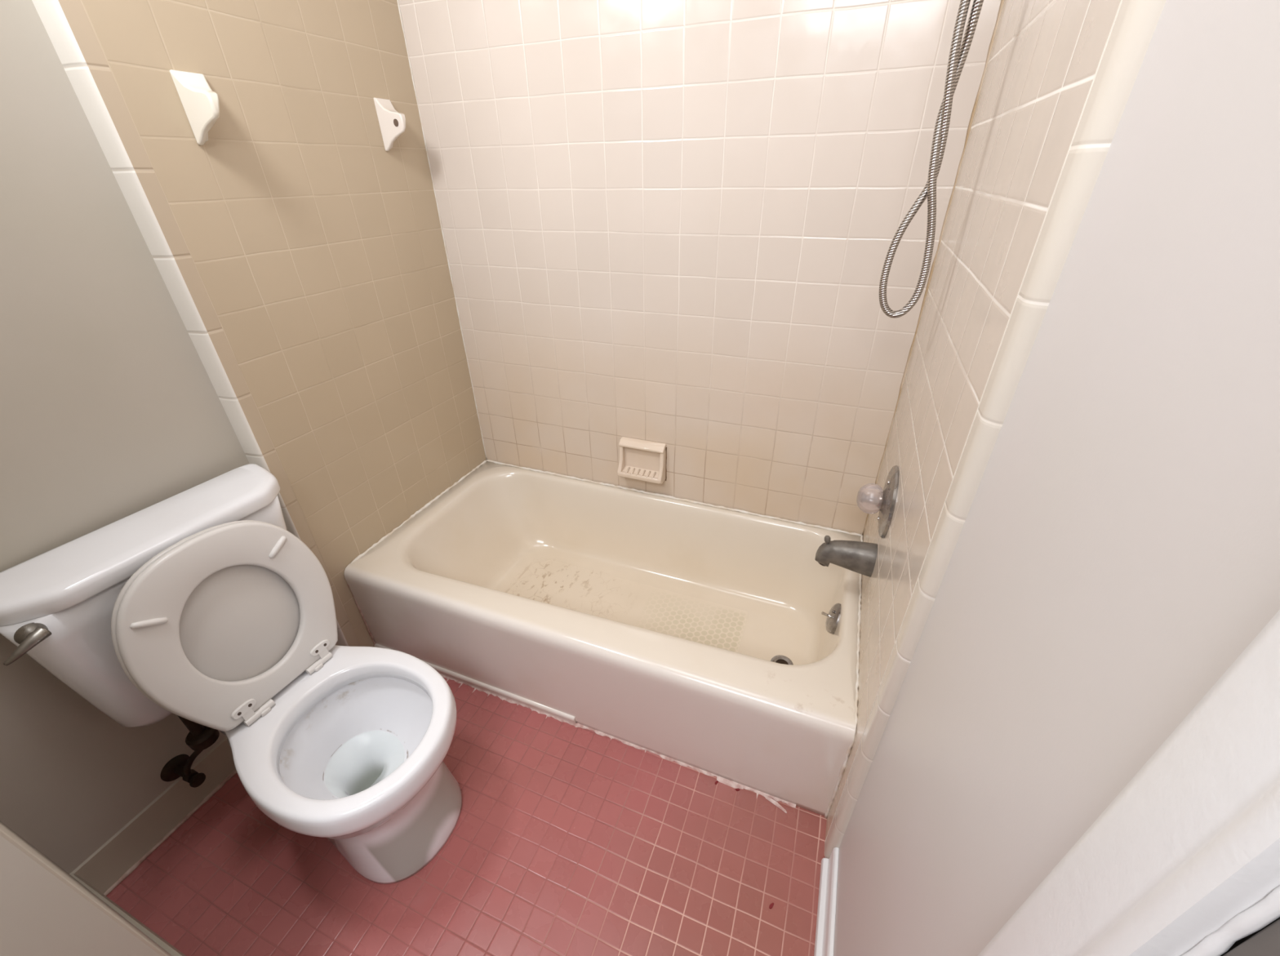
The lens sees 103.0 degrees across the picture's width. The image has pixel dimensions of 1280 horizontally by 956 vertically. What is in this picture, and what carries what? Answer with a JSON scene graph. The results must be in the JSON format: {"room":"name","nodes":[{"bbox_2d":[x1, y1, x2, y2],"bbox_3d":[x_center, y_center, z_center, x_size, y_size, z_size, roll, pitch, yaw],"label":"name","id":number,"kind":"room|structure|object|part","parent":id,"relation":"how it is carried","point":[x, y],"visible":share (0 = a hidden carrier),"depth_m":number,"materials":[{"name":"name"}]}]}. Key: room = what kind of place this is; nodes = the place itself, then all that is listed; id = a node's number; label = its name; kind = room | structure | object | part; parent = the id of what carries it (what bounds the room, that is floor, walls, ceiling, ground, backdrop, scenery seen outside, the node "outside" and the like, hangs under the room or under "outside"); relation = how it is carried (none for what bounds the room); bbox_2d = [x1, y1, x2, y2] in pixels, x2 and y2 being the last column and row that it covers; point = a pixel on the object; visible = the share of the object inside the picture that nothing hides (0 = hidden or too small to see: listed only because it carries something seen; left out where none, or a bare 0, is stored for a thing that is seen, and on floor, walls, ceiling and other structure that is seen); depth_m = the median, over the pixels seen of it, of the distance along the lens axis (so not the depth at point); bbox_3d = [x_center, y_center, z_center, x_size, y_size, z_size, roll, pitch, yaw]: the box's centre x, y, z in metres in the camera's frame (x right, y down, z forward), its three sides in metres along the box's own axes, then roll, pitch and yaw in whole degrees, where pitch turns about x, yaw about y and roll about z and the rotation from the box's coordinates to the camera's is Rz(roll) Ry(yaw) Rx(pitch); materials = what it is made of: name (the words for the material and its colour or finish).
{"room":"bathroom","nodes":[
{"label":"bathroom","id":0,"kind":"room"},
{"bbox_2d":[0,821,172,955],"bbox_3d":[-0.956,0.003,0.380,0.670,2.420,0.115,11,33,19],"label":"wall","id":1,"kind":"structure","parent":0,"point":[45,910],"depth_m":0.54,"materials":[{"name":"beige paint"}]},
{"bbox_2d":[70,872,186,955],"bbox_3d":[-0.922,0.964,1.018,0.662,0.115,0.018,11,33,19],"label":"baseboard","id":2,"kind":"structure","parent":1,"relation":"attached to","point":[172,950],"depth_m":1.03,"materials":[{"name":"paint"}]},
{"bbox_2d":[0,0,248,873],"bbox_3d":[-1.224,-0.183,0.698,0.100,2.420,2.600,11,33,19],"label":"wall","id":3,"kind":"structure","parent":0,"point":[110,410],"depth_m":0.99,"materials":[{"name":"beige paint"}]},
{"bbox_2d":[69,737,236,895],"bbox_3d":[-1.096,0.740,1.399,0.014,0.120,0.687,11,33,19],"label":"baseboard","id":4,"kind":"structure","parent":3,"relation":"attached to","point":[124,851],"depth_m":1.23,"materials":[{"name":"paint"}]},
{"bbox_2d":[160,715,219,787],"bbox_3d":[-1.081,0.625,1.195,0.162,0.280,0.078,-2,31,-2],"label":"shutoff valve","id":5,"kind":"object","parent":3,"relation":"attached to","point":[200,737],"visible":0.93,"depth_m":1.22,"materials":[{"name":"metal"}]},
{"bbox_3d":[-1.076,0.729,1.234,0.023,0.032,0.032,11,33,19],"label":"handle","id":6,"kind":"part","parent":5,"relation":"part of","materials":[{"name":"metal"}]},
{"bbox_2d":[31,0,486,646],"bbox_3d":[-0.826,-0.602,1.384,0.050,2.420,0.813,11,33,19],"label":"wall tiles","id":7,"kind":"structure","parent":3,"relation":"attached to","point":[302,260],"depth_m":1.28,"materials":[{"name":"tile"}]},
{"bbox_2d":[169,70,219,145],"bbox_3d":[-0.858,-0.740,1.021,0.078,0.122,0.064,11,33,19],"label":"holder","id":8,"kind":"object","parent":7,"relation":"attached to","point":[201,105],"visible":1,"depth_m":1.00,"materials":[{"name":"white ceramic"}]},
{"bbox_2d":[373,97,405,151],"bbox_3d":[-0.675,-0.982,1.417,0.078,0.122,0.057,11,33,19],"label":"holder","id":9,"kind":"object","parent":7,"relation":"attached to","point":[392,122],"visible":1,"depth_m":1.40,"materials":[{"name":"ceramic"}]},
{"bbox_2d":[393,119,398,126],"bbox_3d":[-0.666,-0.971,1.393,0.015,0.018,0.005,11,33,19],"label":"socket","id":10,"kind":"object","parent":9,"relation":"attached to","point":[395,121],"depth_m":1.39,"materials":[{"name":"brown"}]},
{"bbox_2d":[106,677,826,955],"bbox_3d":[-0.141,1.072,1.025,2.350,0.100,2.700,11,33,19],"label":"floor","id":11,"kind":"structure","parent":0,"point":[566,839],"depth_m":1.19,"materials":[{"name":"pink tile"}]},
{"bbox_2d":[0,463,462,884],"bbox_3d":[-0.751,0.495,1.134,0.700,0.794,0.534,13,34,22],"label":"toilet","id":12,"kind":"object","parent":11,"relation":"on","point":[199,604],"visible":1,"depth_m":1.07,"materials":[{"name":"ceramic"}]},
{"bbox_3d":[-1.014,0.277,0.840,0.023,0.033,0.061,6,32,11],"label":"handle","id":13,"kind":"part","parent":12,"relation":"part of","materials":[{"name":"metal"}]},
{"bbox_3d":[-0.997,0.115,1.041,0.166,0.038,0.527,13,34,22],"label":"tank lid","id":14,"kind":"part","parent":12,"relation":"part of","materials":[{"name":"ceramic"}]},
{"bbox_3d":[-1.001,0.290,1.135,0.146,0.362,0.468,13,34,22],"label":"tank","id":15,"kind":"part","parent":12,"relation":"part of","materials":[{"name":"ceramic"}]},
{"bbox_3d":[-0.860,0.295,1.087,0.082,0.396,0.372,13,34,22],"label":"seat lid","id":16,"kind":"part","parent":12,"relation":"part of","materials":[{"name":"white plastic"}]},
{"bbox_3d":[-0.844,0.297,1.079,0.086,0.394,0.368,13,34,22],"label":"seat","id":17,"kind":"part","parent":12,"relation":"part of","materials":[{"name":"white plastic"}]},
{"bbox_3d":[-0.839,0.501,1.086,0.013,0.045,0.047,13,34,22],"label":"hinge plate","id":18,"kind":"part","parent":12,"relation":"part of","materials":[{"name":"white plastic"}]},
{"bbox_3d":[-0.825,0.510,1.117,0.020,0.012,0.021,13,34,22],"label":"hinge post","id":19,"kind":"part","parent":12,"relation":"part of","materials":[{"name":"white plastic"}]},
{"bbox_3d":[-0.771,0.450,1.215,0.020,0.012,0.021,13,34,22],"label":"hinge post","id":20,"kind":"part","parent":12,"relation":"part of","materials":[{"name":"white plastic"}]},
{"bbox_3d":[-0.764,0.417,1.224,0.013,0.045,0.047,13,34,22],"label":"hinge plate","id":21,"kind":"part","parent":12,"relation":"part of","materials":[{"name":"white plastic"}]},
{"bbox_3d":[-0.677,0.678,1.220,0.554,0.390,0.382,13,34,22],"label":"bowl","id":22,"kind":"part","parent":12,"relation":"part of","materials":[{"name":"ceramic"}]},
{"bbox_2d":[343,459,862,817],"bbox_3d":[-0.092,0.391,1.692,1.478,0.379,0.747,11,33,19],"label":"bathtub","id":23,"kind":"object","parent":11,"relation":"on","point":[655,623],"visible":0.88,"depth_m":1.59,"materials":[{"name":"beige ceramic"}]},
{"bbox_2d":[770,654,793,664],"bbox_3d":[0.444,0.582,1.590,0.071,0.008,0.071,11,33,19],"label":"drain","id":24,"kind":"object","parent":23,"relation":"attached to","point":[780,659],"visible":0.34,"depth_m":1.60,"materials":[{"name":"silver metal"}]},
{"bbox_2d":[821,603,840,634],"bbox_3d":[0.547,0.398,1.450,0.061,0.089,0.089,11,33,19],"label":"overflow plate","id":25,"kind":"object","parent":23,"relation":"attached to","point":[833,617],"visible":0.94,"depth_m":1.43,"materials":[{"name":"silver metal"}]},
{"bbox_3d":[0.531,0.389,1.450,0.029,0.017,0.012,11,33,19],"label":"trip lever","id":26,"kind":"part","parent":25,"relation":"part of","materials":[{"name":"silver metal"}]},
{"bbox_2d":[398,0,1000,533],"bbox_3d":[0.062,-0.686,1.498,1.800,2.420,0.100,11,33,19],"label":"wall","id":27,"kind":"structure","parent":0,"point":[674,224],"depth_m":1.41,"materials":[{"name":"tile"}]},
{"bbox_2d":[396,0,487,459],"bbox_3d":[-0.656,-0.952,1.602,0.004,2.050,0.004,11,33,19],"label":"trim","id":28,"kind":"structure","parent":27,"relation":"attached to","point":[398,6],"depth_m":1.67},
{"bbox_2d":[617,436,666,484],"bbox_3d":[0.006,-0.056,1.810,0.172,0.150,0.057,11,33,19],"label":"soap dish","id":29,"kind":"object","parent":27,"relation":"attached to","point":[640,460],"visible":1,"depth_m":1.81,"materials":[{"name":"beige ceramic"}]},
{"bbox_2d":[862,0,1004,535],"bbox_3d":[0.708,-0.692,1.129,0.006,2.050,0.006,11,33,19],"label":"trim","id":30,"kind":"structure","parent":27,"relation":"attached to","point":[1002,3],"depth_m":1.19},
{"bbox_2d":[833,0,1279,955],"bbox_3d":[0.551,-0.200,0.675,0.128,2.420,1.318,11,33,19],"label":"wall","id":31,"kind":"structure","parent":0,"point":[1117,550],"depth_m":0.37,"materials":[{"name":"paint"}]},
{"bbox_2d":[813,847,839,955],"bbox_3d":[0.357,0.973,0.997,0.025,0.084,0.440,11,33,19],"label":"baseboard","id":32,"kind":"structure","parent":31,"relation":"attached to","point":[826,910],"depth_m":1.09,"materials":[{"name":"white paint"}]},
{"bbox_2d":[824,0,1166,857],"bbox_3d":[0.573,-0.333,0.896,0.020,2.420,0.822,11,33,19],"label":"wall tiles","id":33,"kind":"structure","parent":31,"relation":"attached to","point":[1060,76],"depth_m":0.73,"materials":[{"name":"tile"}]},
{"bbox_2d":[814,535,877,577],"bbox_3d":[0.537,0.200,1.334,0.140,0.091,0.069,11,33,19],"label":"tub spout","id":34,"kind":"object","parent":33,"relation":"attached to","point":[859,557],"visible":1,"depth_m":1.31,"materials":[{"name":"silver metal"}]},
{"bbox_3d":[0.490,0.165,1.334,0.016,0.029,0.015,11,33,19],"label":"diverter knob","id":35,"kind":"part","parent":34,"relation":"part of","materials":[{"name":"silver metal"}]},
{"bbox_2d":[856,465,899,537],"bbox_3d":[0.567,0.051,1.238,0.074,0.178,0.178,11,33,19],"label":"shower valve","id":36,"kind":"object","parent":33,"relation":"attached to","point":[871,499],"visible":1,"depth_m":1.21,"materials":[{"name":"silver metal"}]},
{"bbox_3d":[0.559,0.050,1.240,0.057,0.075,0.072,11,33,19],"label":"knob","id":37,"kind":"part","parent":36,"relation":"part of","materials":[{"name":"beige plastic"}]},
{"bbox_2d":[879,0,983,318],"bbox_3d":[0.528,-0.693,0.794,0.130,0.876,0.060,11,33,19],"label":"shower hose","id":38,"kind":"object","parent":33,"relation":"attached to","point":[958,53],"visible":1,"depth_m":0.88,"materials":[{"name":"metal"}]},
{"bbox_2d":[977,609,1279,955],"bbox_3d":[0.255,0.239,0.282,0.014,2.080,0.062,11,33,19],"label":"trim","id":39,"kind":"structure","parent":31,"relation":"attached to","point":[1191,842],"depth_m":0.23,"materials":[{"name":"white paint"}]},
{"bbox_2d":[1180,884,1279,955],"bbox_3d":[0.252,0.269,0.262,0.007,2.050,0.008,11,33,19],"label":"trim","id":40,"kind":"structure","parent":31,"relation":"attached to","point":[1256,917],"depth_m":0.21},
{"bbox_2d":[1220,916,1279,955],"bbox_3d":[0.306,0.273,0.245,0.140,2.060,0.004,11,33,19],"label":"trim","id":41,"kind":"structure","parent":31,"relation":"attached to","point":[1237,943],"depth_m":0.22,"materials":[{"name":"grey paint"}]},
{"bbox_3d":[0.104,0.440,-0.378,0.116,2.420,1.260,11,33,19],"label":"wall","id":42,"kind":"structure","parent":0,"visible":0},
{"bbox_2d":[1222,918,1279,955],"bbox_3d":[0.124,0.466,-0.061,0.034,2.030,0.793,11,33,19],"label":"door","id":43,"kind":"structure","parent":42,"relation":"in","point":[1266,942],"depth_m":0.20,"materials":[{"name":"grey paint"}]}
]}

